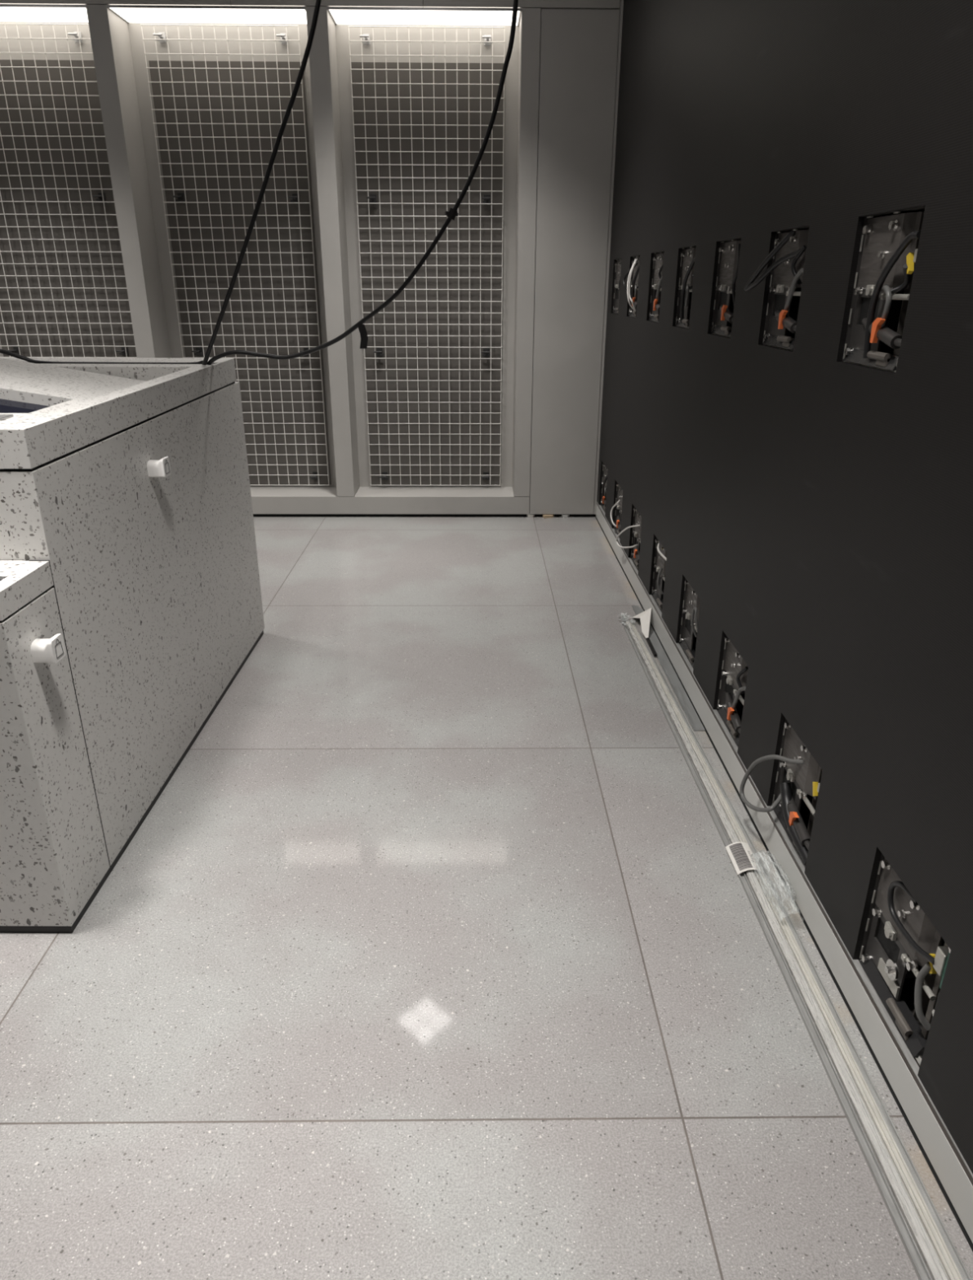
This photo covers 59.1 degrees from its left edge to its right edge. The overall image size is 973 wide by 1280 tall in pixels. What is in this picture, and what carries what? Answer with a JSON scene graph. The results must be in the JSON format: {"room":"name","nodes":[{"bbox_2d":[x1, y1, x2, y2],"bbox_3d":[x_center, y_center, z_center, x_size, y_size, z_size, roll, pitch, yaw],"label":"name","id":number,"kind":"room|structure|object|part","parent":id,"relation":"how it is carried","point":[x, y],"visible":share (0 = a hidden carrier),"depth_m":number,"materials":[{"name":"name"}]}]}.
{"room":"server room","nodes":[
{"label":"server room","id":0,"kind":"room"},
{"bbox_2d":[0,22,519,487],"bbox_3d":[-2.435,-2.787,5.864,7.282,3.800,0.050,0,23,-1],"label":"panel frame","id":1,"kind":"structure","parent":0,"point":[511,82],"depth_m":5.56,"materials":[{"name":"grey paint"}]},
{"bbox_2d":[0,4,88,22],"bbox_3d":[-2.952,-3.813,5.227,1.161,0.013,0.329,0,23,-1],"label":"soffit light","id":2,"kind":"object","parent":1,"relation":"attached to","point":[8,12],"visible":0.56,"depth_m":5.20,"materials":[{"name":"white plastic"}]},
{"bbox_3d":[-2.952,-3.813,5.227,1.161,0.013,0.329,0,23,-1],"label":"frame","id":3,"kind":"part","parent":2,"relation":"part of","materials":[{"name":"silver metal"}]},
{"bbox_2d":[0,23,137,357],"bbox_3d":[-2.953,-2.496,5.903,0.978,2.888,0.086,0,23,-1],"label":"grid","id":4,"kind":"object","parent":1,"relation":"attached to","point":[64,290],"visible":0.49,"depth_m":5.78,"materials":[{"name":"silver metal"}]},
{"bbox_2d":[85,4,171,358],"bbox_3d":[-2.316,-2.461,5.795,0.122,2.942,0.330,0,23,-1],"label":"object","id":5,"kind":"structure","parent":1,"relation":"attached to","point":[108,33],"depth_m":5.50,"materials":[{"name":"grey paint"}]},
{"bbox_2d":[106,4,306,24],"bbox_3d":[-1.662,-3.815,5.243,1.176,0.013,0.329,0,23,-1],"label":"soffit light","id":6,"kind":"object","parent":1,"relation":"attached to","point":[128,13],"visible":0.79,"depth_m":5.22,"materials":[{"name":"white plastic"}]},
{"bbox_2d":[140,24,331,485],"bbox_3d":[-1.662,-2.498,5.919,0.978,2.888,0.086,0,23,-1],"label":"grid","id":7,"kind":"object","parent":1,"relation":"attached to","point":[219,123],"visible":0.84,"depth_m":5.84,"materials":[{"name":"silver metal"}]},
{"bbox_2d":[0,0,619,8],"bbox_3d":[-2.639,-4.146,5.093,6.860,0.699,0.330,0,23,-1],"label":"trim","id":8,"kind":"structure","parent":1,"relation":"attached to","point":[596,4],"depth_m":5.09,"materials":[{"name":"grey paint"}]},
{"bbox_2d":[306,6,359,496],"bbox_3d":[-1.017,-2.462,5.811,0.124,2.942,0.330,0,23,-1],"label":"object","id":9,"kind":"structure","parent":1,"relation":"attached to","point":[323,67],"depth_m":5.62,"materials":[{"name":"grey paint"}]},
{"bbox_2d":[250,486,529,514],"bbox_3d":[-2.885,-1.039,6.377,6.392,0.128,0.330,0,23,-1],"label":"trim","id":10,"kind":"structure","parent":1,"relation":"attached to","point":[264,500],"depth_m":6.26,"materials":[{"name":"grey paint"}]},
{"bbox_2d":[326,6,521,26],"bbox_3d":[-0.371,-3.816,5.259,1.158,0.013,0.329,0,23,-1],"label":"soffit light","id":11,"kind":"object","parent":1,"relation":"attached to","point":[340,15],"visible":1,"depth_m":5.23,"materials":[{"name":"white plastic"}]},
{"bbox_2d":[348,26,505,485],"bbox_3d":[-0.378,-2.499,5.935,0.978,2.888,0.086,0,23,-1],"label":"grid","id":12,"kind":"object","parent":1,"relation":"attached to","point":[433,354],"visible":0.98,"depth_m":5.92,"materials":[{"name":"silver metal"}]},
{"bbox_2d":[511,8,541,496],"bbox_3d":[0.260,-2.464,5.827,0.114,2.942,0.330,0,23,-1],"label":"trim","id":13,"kind":"structure","parent":1,"relation":"attached to","point":[530,20],"depth_m":5.61,"materials":[{"name":"grey paint"}]},
{"bbox_2d":[528,0,620,510],"bbox_3d":[0.767,-2.731,5.729,0.882,3.776,0.318,0,23,-1],"label":"trim","id":14,"kind":"structure","parent":1,"relation":"attached to","point":[620,0],"depth_m":5.54,"materials":[{"name":"grey paint"}]},
{"bbox_2d":[0,510,972,1279],"bbox_3d":[-2.375,1.218,1.426,7.282,0.200,11.758,0,23,-1],"label":"floor","id":15,"kind":"structure","parent":0,"point":[437,950],"depth_m":2.08,"materials":[{"name":"tile"}]},
{"bbox_2d":[0,357,264,933],"bbox_3d":[-2.203,-0.267,2.963,2.355,1.368,2.108,0,23,0],"label":"cabinet","id":16,"kind":"object","parent":15,"relation":"on","point":[150,587],"depth_m":2.49,"materials":[{"name":"grey stone"}]},
{"bbox_3d":[-1.053,0.019,2.060,0.055,0.059,0.059,0,23,0],"label":"knob","id":17,"kind":"part","parent":16,"relation":"part of","materials":[{"name":"white plastic"}]},
{"bbox_3d":[-1.511,-0.799,2.787,0.734,0.246,1.188,0,23,0],"label":"sloping panel","id":18,"kind":"part","parent":16,"relation":"part of","materials":[{"name":"white stone"}]},
{"bbox_2d":[0,349,203,364],"bbox_3d":[-1.811,-1.101,3.355,1.350,0.075,0.214,-6,23,-15],"label":"cable","id":19,"kind":"object","parent":16,"relation":"on","point":[2,351],"visible":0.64,"depth_m":3.45,"materials":[{"name":"black plastic"}]},
{"bbox_3d":[-1.051,-0.555,2.755,0.055,0.059,0.059,0,23,0],"label":"knob","id":20,"kind":"part","parent":16,"relation":"part of","materials":[{"name":"white plastic"}]},
{"bbox_2d":[526,514,534,517],"bbox_3d":[0.326,-0.911,6.302,0.060,0.018,0.040,0,23,-1],"label":"block","id":21,"kind":"object","parent":15,"relation":"on","point":[527,515],"visible":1,"depth_m":6.29,"materials":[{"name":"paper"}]},
{"bbox_2d":[542,514,554,518],"bbox_3d":[0.456,-0.908,6.295,0.090,0.018,0.058,0,23,-1],"label":"wood shim","id":22,"kind":"object","parent":15,"relation":"on","point":[544,516],"visible":1,"depth_m":6.28,"materials":[{"name":"beige wood"}]},
{"bbox_2d":[561,514,569,517],"bbox_3d":[0.581,-0.912,6.307,0.060,0.018,0.036,0,23,-1],"label":"block","id":23,"kind":"object","parent":15,"relation":"on","point":[562,515],"visible":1,"depth_m":6.30,"materials":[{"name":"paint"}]},
{"bbox_2d":[617,612,635,625],"bbox_3d":[0.710,-0.110,4.345,0.093,0.026,0.215,-3,23,-7],"label":"scrap","id":24,"kind":"object","parent":15,"relation":"on","point":[627,612],"visible":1,"depth_m":4.34,"materials":[{"name":"white"}]},
{"bbox_2d":[632,608,651,638],"bbox_3d":[0.787,-0.095,4.247,0.080,0.086,0.340,0,23,-1],"label":"paper","id":25,"kind":"object","parent":15,"relation":"on","point":[645,616],"visible":0.97,"depth_m":4.23,"materials":[{"name":"white paper"}]},
{"bbox_2d":[645,637,657,656],"bbox_3d":[0.774,0.032,4.029,0.014,0.012,0.200,0,23,-1],"label":"strip","id":26,"kind":"object","parent":15,"relation":"on","point":[655,654],"visible":1,"depth_m":4.01,"materials":[{"name":"black"}]},
{"bbox_2d":[631,605,705,731],"bbox_3d":[0.805,0.082,3.929,0.049,0.004,1.383,0,23,-1],"label":"bar","id":27,"kind":"object","parent":15,"relation":"on","point":[691,713],"visible":1,"depth_m":3.69,"materials":[{"name":"metal"}]},
{"bbox_2d":[623,625,932,1279],"bbox_3d":[0.730,0.607,2.654,0.025,0.010,3.520,0,23,-1],"label":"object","id":28,"kind":"object","parent":15,"relation":"on","point":[913,1251],"visible":1,"depth_m":1.93,"materials":[{"name":"grey metal"}]},
{"bbox_2d":[595,516,972,1251],"bbox_3d":[0.882,1.229,1.153,0.034,0.012,11.168,0,23,-1],"label":"trim","id":29,"kind":"structure","parent":15,"relation":"on","point":[949,1202],"depth_m":2.04,"materials":[{"name":"black"}]},
{"bbox_2d":[595,502,972,1243],"bbox_3d":[0.895,1.133,1.114,0.050,0.018,11.170,0,23,-1],"label":"trim","id":30,"kind":"structure","parent":29,"relation":"on","point":[964,1166],"depth_m":2.08,"materials":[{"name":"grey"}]},
{"bbox_2d":[679,578,700,668],"bbox_3d":[0.875,-0.073,3.576,0.084,0.326,0.326,0,23,-1],"label":"open bay","id":31,"kind":"object","parent":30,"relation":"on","point":[691,601],"visible":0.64,"depth_m":3.63,"materials":[{"name":"grey metal"}]},
{"bbox_2d":[679,639,695,668],"bbox_3d":[0.864,0.053,3.642,0.034,0.028,0.267,0,23,-1],"label":"tray","id":32,"kind":"object","parent":31,"relation":"on","point":[688,650],"depth_m":3.63,"materials":[{"name":"grey metal"}]},
{"bbox_3d":[0.864,-0.035,3.677,0.005,0.159,0.159,0,23,-1],"label":"plate","id":33,"kind":"part","parent":31,"relation":"part of","materials":[{"name":"grey metal"}]},
{"bbox_3d":[0.871,-0.165,3.589,0.023,0.148,0.223,0,23,-1],"label":"plate","id":34,"kind":"part","parent":31,"relation":"part of","materials":[{"name":"grey metal"}]},
{"bbox_2d":[716,635,748,746],"bbox_3d":[0.884,0.172,2.985,0.082,0.326,0.326,0,23,-1],"label":"open bay","id":35,"kind":"object","parent":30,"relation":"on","point":[734,675],"visible":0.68,"depth_m":3.02,"materials":[{"name":"grey metal"}]},
{"bbox_2d":[716,704,739,746],"bbox_3d":[0.872,0.298,3.051,0.034,0.028,0.267,0,23,-1],"label":"tray","id":36,"kind":"object","parent":35,"relation":"on","point":[722,709],"depth_m":3.04,"materials":[{"name":"grey metal"}]},
{"bbox_3d":[0.872,0.209,3.087,0.005,0.159,0.159,0,23,-1],"label":"plate","id":37,"kind":"part","parent":35,"relation":"part of","materials":[{"name":"grey metal"}]},
{"bbox_3d":[0.878,0.080,2.998,0.023,0.148,0.223,0,23,-1],"label":"plate","id":38,"kind":"part","parent":35,"relation":"part of","materials":[{"name":"grey metal"}]},
{"bbox_2d":[596,0,972,1177],"bbox_3d":[0.882,-0.571,0.401,0.016,3.676,11.158,0,23,-1],"label":"wall","id":39,"kind":"structure","parent":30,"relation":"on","point":[816,506],"depth_m":2.19,"materials":[{"name":"black paint"}]},
{"bbox_2d":[253,511,595,516],"bbox_3d":[-2.538,-0.925,6.294,7.082,0.030,0.020,0,23,-1],"label":"trim","id":40,"kind":"structure","parent":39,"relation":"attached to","point":[398,515],"depth_m":6.32,"materials":[{"name":"black"}]},
{"bbox_2d":[529,8,619,514],"bbox_3d":[0.555,-2.341,5.709,0.466,3.069,0.011,0,23,-1],"label":"panel","id":41,"kind":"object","parent":39,"relation":"attached to","point":[579,48],"depth_m":5.61,"materials":[{"name":"grey paint"}]},
{"bbox_2d":[600,463,608,513],"bbox_3d":[0.844,-1.052,5.939,0.086,0.326,0.326,0,23,-1],"label":"open bay","id":42,"kind":"object","parent":39,"relation":"attached to","point":[604,483],"visible":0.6,"depth_m":5.95,"materials":[{"name":"grey metal"}]},
{"bbox_3d":[0.840,-1.145,5.952,0.023,0.148,0.223,0,23,-1],"label":"plate","id":43,"kind":"part","parent":42,"relation":"part of","materials":[{"name":"grey metal"}]},
{"bbox_2d":[593,0,623,514],"bbox_3d":[0.812,-2.667,5.576,0.036,3.776,0.016,0,23,-1],"label":"trim","id":44,"kind":"structure","parent":39,"relation":"attached to","point":[621,1],"depth_m":5.60,"materials":[{"name":"grey paint"}]},
{"bbox_2d":[610,483,622,537],"bbox_3d":[0.841,-0.807,5.348,0.107,0.326,0.326,0,23,-1],"label":"open bay","id":45,"kind":"object","parent":39,"relation":"attached to","point":[617,524],"visible":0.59,"depth_m":5.41,"materials":[{"name":"grey metal"}]},
{"bbox_3d":[0.841,-0.770,5.449,0.005,0.159,0.159,0,23,-1],"label":"plate","id":46,"kind":"part","parent":45,"relation":"part of","materials":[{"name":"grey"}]},
{"bbox_3d":[0.848,-0.900,5.361,0.023,0.148,0.223,0,23,-1],"label":"plate","id":47,"kind":"part","parent":45,"relation":"part of","materials":[{"name":"grey metal"}]},
{"bbox_2d":[613,258,621,314],"bbox_3d":[0.853,-2.216,5.388,0.078,0.326,0.326,0,23,-1],"label":"open bay","id":48,"kind":"object","parent":39,"relation":"attached to","point":[618,263],"visible":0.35,"depth_m":5.47,"materials":[{"name":"grey metal"}]},
{"bbox_3d":[0.839,-2.179,5.489,0.005,0.159,0.159,0,23,-1],"label":"plate","id":49,"kind":"part","parent":48,"relation":"part of","materials":[{"name":"grey metal"}]},
{"bbox_3d":[0.846,-2.308,5.401,0.023,0.148,0.223,0,23,-1],"label":"plate","id":50,"kind":"part","parent":48,"relation":"part of","materials":[{"name":"grey metal"}]},
{"bbox_2d":[616,506,642,570],"bbox_3d":[0.852,-0.600,4.848,0.110,0.326,0.529,-2,23,-7],"label":"open bay","id":51,"kind":"object","parent":39,"relation":"attached to","point":[637,527],"visible":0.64,"depth_m":4.81,"materials":[{"name":"grey metal"}]},
{"bbox_2d":[631,553,638,570],"bbox_3d":[0.849,-0.437,4.823,0.034,0.028,0.267,0,23,-1],"label":"tray","id":52,"kind":"object","parent":51,"relation":"on","point":[634,560],"depth_m":4.81,"materials":[{"name":"grey metal"}]},
{"bbox_3d":[0.849,-0.525,4.859,0.005,0.159,0.159,0,23,-1],"label":"plate","id":53,"kind":"part","parent":51,"relation":"part of","materials":[{"name":"grey metal"}]},
{"bbox_3d":[0.856,-0.655,4.771,0.023,0.148,0.223,0,23,-1],"label":"plate","id":54,"kind":"part","parent":51,"relation":"part of","materials":[{"name":"grey metal"}]},
{"bbox_2d":[622,255,639,317],"bbox_3d":[0.839,-1.974,4.805,0.122,0.326,0.326,0,23,-1],"label":"open bay","id":55,"kind":"object","parent":39,"relation":"attached to","point":[633,272],"visible":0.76,"depth_m":4.79,"materials":[{"name":"grey metal"}]},
{"bbox_3d":[0.853,-2.067,4.818,0.023,0.148,0.223,0,23,-1],"label":"plate","id":56,"kind":"part","parent":55,"relation":"part of","materials":[{"name":"grey metal"}]},
{"bbox_2d":[648,251,663,322],"bbox_3d":[0.866,-1.733,4.222,0.082,0.326,0.326,0,23,-1],"label":"open bay","id":57,"kind":"object","parent":39,"relation":"attached to","point":[658,259],"visible":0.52,"depth_m":4.26,"materials":[{"name":"grey metal"}]},
{"bbox_2d":[648,314,658,321],"bbox_3d":[0.854,-1.607,4.288,0.034,0.028,0.267,0,23,-1],"label":"tray","id":58,"kind":"object","parent":57,"relation":"on","point":[653,317],"depth_m":4.31,"materials":[{"name":"grey metal"}]},
{"bbox_3d":[0.854,-1.695,4.323,0.005,0.159,0.159,0,23,-1],"label":"plate","id":59,"kind":"part","parent":57,"relation":"part of","materials":[{"name":"grey metal"}]},
{"bbox_3d":[0.861,-1.825,4.235,0.023,0.148,0.223,0,23,-1],"label":"plate","id":60,"kind":"part","parent":57,"relation":"part of","materials":[{"name":"grey metal"}]},
{"bbox_2d":[651,537,666,612],"bbox_3d":[0.864,-0.318,4.167,0.092,0.326,0.326,0,23,-1],"label":"open bay","id":61,"kind":"object","parent":39,"relation":"attached to","point":[660,555],"visible":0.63,"depth_m":4.21,"materials":[{"name":"grey metal"}]},
{"bbox_2d":[651,591,662,612],"bbox_3d":[0.856,-0.192,4.232,0.034,0.028,0.267,0,23,-1],"label":"tray","id":62,"kind":"object","parent":61,"relation":"on","point":[658,597],"depth_m":4.23,"materials":[{"name":"grey metal"}]},
{"bbox_3d":[0.856,-0.280,4.268,0.005,0.159,0.159,0,23,-1],"label":"plate","id":63,"kind":"part","parent":61,"relation":"part of","materials":[{"name":"grey metal"}]},
{"bbox_3d":[0.863,-0.410,4.180,0.023,0.148,0.223,0,23,-1],"label":"plate","id":64,"kind":"part","parent":61,"relation":"part of","materials":[{"name":"grey metal"}]},
{"bbox_2d":[675,245,696,328],"bbox_3d":[0.872,-1.491,3.639,0.086,0.326,0.326,0,23,-1],"label":"open bay","id":65,"kind":"object","parent":39,"relation":"attached to","point":[687,255],"visible":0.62,"depth_m":3.67,"materials":[{"name":"grey metal"}]},
{"bbox_2d":[675,319,688,328],"bbox_3d":[0.861,-1.365,3.705,0.034,0.028,0.267,0,23,-1],"label":"tray","id":66,"kind":"object","parent":65,"relation":"on","point":[684,323],"depth_m":3.70,"materials":[{"name":"grey metal"}]},
{"bbox_3d":[0.861,-1.454,3.740,0.005,0.159,0.159,0,23,-1],"label":"plate","id":67,"kind":"part","parent":65,"relation":"part of","materials":[{"name":"grey metal"}]},
{"bbox_3d":[0.868,-1.583,3.652,0.023,0.148,0.223,0,23,-1],"label":"plate","id":68,"kind":"part","parent":65,"relation":"part of","materials":[{"name":"grey metal"}]},
{"bbox_2d":[711,238,741,337],"bbox_3d":[0.881,-1.249,3.056,0.082,0.326,0.326,0,23,-1],"label":"open bay","id":69,"kind":"object","parent":39,"relation":"attached to","point":[729,251],"visible":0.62,"depth_m":3.10,"materials":[{"name":"grey metal"}]},
{"bbox_2d":[711,325,731,337],"bbox_3d":[0.869,-1.124,3.122,0.034,0.028,0.267,0,23,-1],"label":"tray","id":70,"kind":"object","parent":69,"relation":"on","point":[722,331],"depth_m":3.11,"materials":[{"name":"grey metal"}]},
{"bbox_3d":[0.869,-1.212,3.158,0.005,0.159,0.159,0,23,-1],"label":"plate","id":71,"kind":"part","parent":69,"relation":"part of","materials":[{"name":"grey metal"}]},
{"bbox_3d":[0.876,-1.342,3.070,0.023,0.148,0.223,0,23,-1],"label":"plate","id":72,"kind":"part","parent":69,"relation":"part of","materials":[{"name":"grey metal"}]},
{"bbox_2d":[744,226,809,351],"bbox_3d":[0.865,-1.018,2.497,0.129,0.326,0.378,0,23,-1],"label":"open bay","id":73,"kind":"object","parent":39,"relation":"attached to","point":[788,252],"visible":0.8,"depth_m":2.51,"materials":[{"name":"grey metal"}]},
{"bbox_3d":[0.876,-0.971,2.575,0.005,0.159,0.159,0,23,-1],"label":"plate","id":74,"kind":"part","parent":73,"relation":"part of","materials":[{"name":"grey metal"}]},
{"bbox_2d":[763,334,795,349],"bbox_3d":[0.876,-0.882,2.539,0.034,0.028,0.267,0,23,-1],"label":"tray","id":75,"kind":"object","parent":73,"relation":"on","point":[780,341],"depth_m":2.52,"materials":[{"name":"grey metal"}]},
{"bbox_3d":[0.883,-1.100,2.487,0.023,0.148,0.223,0,23,-1],"label":"plate","id":76,"kind":"part","parent":73,"relation":"part of","materials":[{"name":"grey metal"}]},
{"bbox_2d":[739,718,822,866],"bbox_3d":[0.859,0.406,2.425,0.148,0.329,0.392,0,23,-1],"label":"electrical panel","id":77,"kind":"object","parent":39,"relation":"attached to","point":[798,776],"visible":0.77,"depth_m":2.43,"materials":[{"name":"grey metal"}]},
{"bbox_2d":[773,802,803,862],"bbox_3d":[0.879,0.543,2.460,0.034,0.028,0.267,0,23,-1],"label":"tray","id":78,"kind":"object","parent":77,"relation":"on","point":[778,810],"depth_m":2.45,"materials":[{"name":"grey metal"}]},
{"bbox_3d":[0.879,0.454,2.496,0.005,0.159,0.159,0,23,-1],"label":"plate","id":79,"kind":"part","parent":77,"relation":"part of","materials":[{"name":"grey metal"}]},
{"bbox_3d":[0.886,0.325,2.408,0.023,0.148,0.223,0,23,-1],"label":"plate","id":80,"kind":"part","parent":77,"relation":"part of","materials":[{"name":"grey metal"}]},
{"bbox_2d":[842,206,924,373],"bbox_3d":[0.894,-0.766,1.891,0.086,0.326,0.326,0,23,-1],"label":"electrical panel","id":81,"kind":"object","parent":39,"relation":"attached to","point":[888,249],"visible":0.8,"depth_m":1.90,"materials":[{"name":"grey metal"}]},
{"bbox_3d":[0.884,-0.729,1.992,0.005,0.159,0.159,0,23,-1],"label":"plate","id":82,"kind":"part","parent":81,"relation":"part of","materials":[{"name":"grey metal"}]},
{"bbox_3d":[0.887,-0.620,1.951,0.028,0.001,0.314,0,23,-1],"label":"sill plate","id":83,"kind":"part","parent":81,"relation":"part of","materials":[{"name":"metal"}]},
{"bbox_2d":[843,348,898,370],"bbox_3d":[0.884,-0.641,1.956,0.034,0.028,0.267,0,23,-1],"label":"tray","id":84,"kind":"object","parent":81,"relation":"on","point":[869,357],"depth_m":1.94,"materials":[{"name":"grey metal"}]},
{"bbox_3d":[0.891,-0.859,1.904,0.023,0.148,0.223,0,23,-1],"label":"plate","id":85,"kind":"part","parent":81,"relation":"part of","materials":[{"name":"grey metal"}]},
{"bbox_2d":[858,853,951,1066],"bbox_3d":[0.901,0.662,1.804,0.078,0.326,0.326,0,23,-1],"label":"open bay","id":86,"kind":"object","parent":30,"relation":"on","point":[903,955],"visible":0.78,"depth_m":1.82,"materials":[{"name":"grey metal"}]},
{"bbox_3d":[0.887,0.699,1.905,0.005,0.159,0.159,0,23,-1],"label":"plate","id":87,"kind":"part","parent":86,"relation":"part of","materials":[{"name":"grey metal"}]},
{"bbox_2d":[859,952,927,1057],"bbox_3d":[0.887,0.787,1.869,0.034,0.028,0.267,0,23,-1],"label":"tray","id":88,"kind":"object","parent":86,"relation":"on","point":[915,1037],"depth_m":1.84,"materials":[{"name":"grey metal"}]},
{"bbox_2d":[884,959,907,981],"bbox_3d":[0.883,0.711,1.851,0.042,0.044,0.044,0,23,-1],"label":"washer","id":89,"kind":"object","parent":86,"relation":"in","point":[895,970],"depth_m":1.84,"materials":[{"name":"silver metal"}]},
{"bbox_3d":[0.894,0.570,1.817,0.023,0.148,0.223,0,23,-1],"label":"plate","id":90,"kind":"part","parent":86,"relation":"part of","materials":[{"name":"grey metal"}]},
{"bbox_2d":[625,621,949,1279],"bbox_3d":[0.754,0.595,2.676,0.034,0.016,3.570,0,23,-1],"label":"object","id":91,"kind":"object","parent":15,"relation":"on","point":[936,1270],"visible":0.98,"depth_m":1.92,"materials":[{"name":"silver metal"}]},
{"bbox_3d":[0.782,0.583,2.693,0.121,0.022,3.610,0,23,-1],"label":"wrap","id":92,"kind":"object","parent":91,"relation":"on","visible":0},
{"bbox_2d":[725,841,762,874],"bbox_3d":[0.759,0.643,2.534,0.072,0.021,0.132,0,23,-1],"label":"barcode sticker","id":93,"kind":"object","parent":92,"relation":"attached to","point":[740,853],"visible":1,"depth_m":2.53,"materials":[{"name":"white paper"}]},
{"bbox_2d":[729,843,754,871],"bbox_3d":[0.758,0.639,2.532,0.054,0.012,0.116,0,23,-1],"label":"print","id":94,"kind":"object","parent":93,"relation":"on","point":[741,857],"depth_m":2.53,"materials":[{"name":"grey paper"}]},
{"bbox_2d":[751,849,804,922],"bbox_3d":[0.810,0.666,2.397,0.081,0.062,0.307,0,23,-1],"label":"film","id":95,"kind":"object","parent":92,"relation":"on","point":[794,906],"visible":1,"depth_m":2.37,"materials":[{"name":"white"}]},
{"bbox_2d":[630,622,963,1279],"bbox_3d":[0.777,0.600,2.667,0.033,0.014,3.550,0,23,-1],"label":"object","id":96,"kind":"object","parent":15,"relation":"on","point":[944,1254],"visible":0.96,"depth_m":1.91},
{"bbox_2d":[638,631,971,1279],"bbox_3d":[0.796,0.621,2.623,0.031,0.008,3.450,0,23,-1],"label":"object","id":97,"kind":"object","parent":15,"relation":"on","point":[959,1264],"visible":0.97,"depth_m":1.95,"materials":[{"name":"grey metal"}]},
{"bbox_3d":[-2.361,-2.431,-0.087,7.282,0.100,11.758,0,23,-1],"label":"ceiling","id":98,"kind":"structure","parent":0,"visible":0},
{"bbox_2d":[202,0,321,364],"bbox_3d":[-0.762,-2.244,2.913,0.741,2.532,0.057,1,23,2],"label":"cable","id":99,"kind":"object","parent":98,"relation":"hanging from","point":[317,4],"visible":0.96,"depth_m":3.13,"materials":[{"name":"black plastic"}]},
{"bbox_2d":[206,0,518,364],"bbox_3d":[-0.481,-2.239,2.909,1.280,2.535,0.061,1,23,1],"label":"cable","id":100,"kind":"object","parent":98,"relation":"hanging from","point":[451,214],"visible":1,"depth_m":3.23,"materials":[{"name":"black plastic"}]}
]}

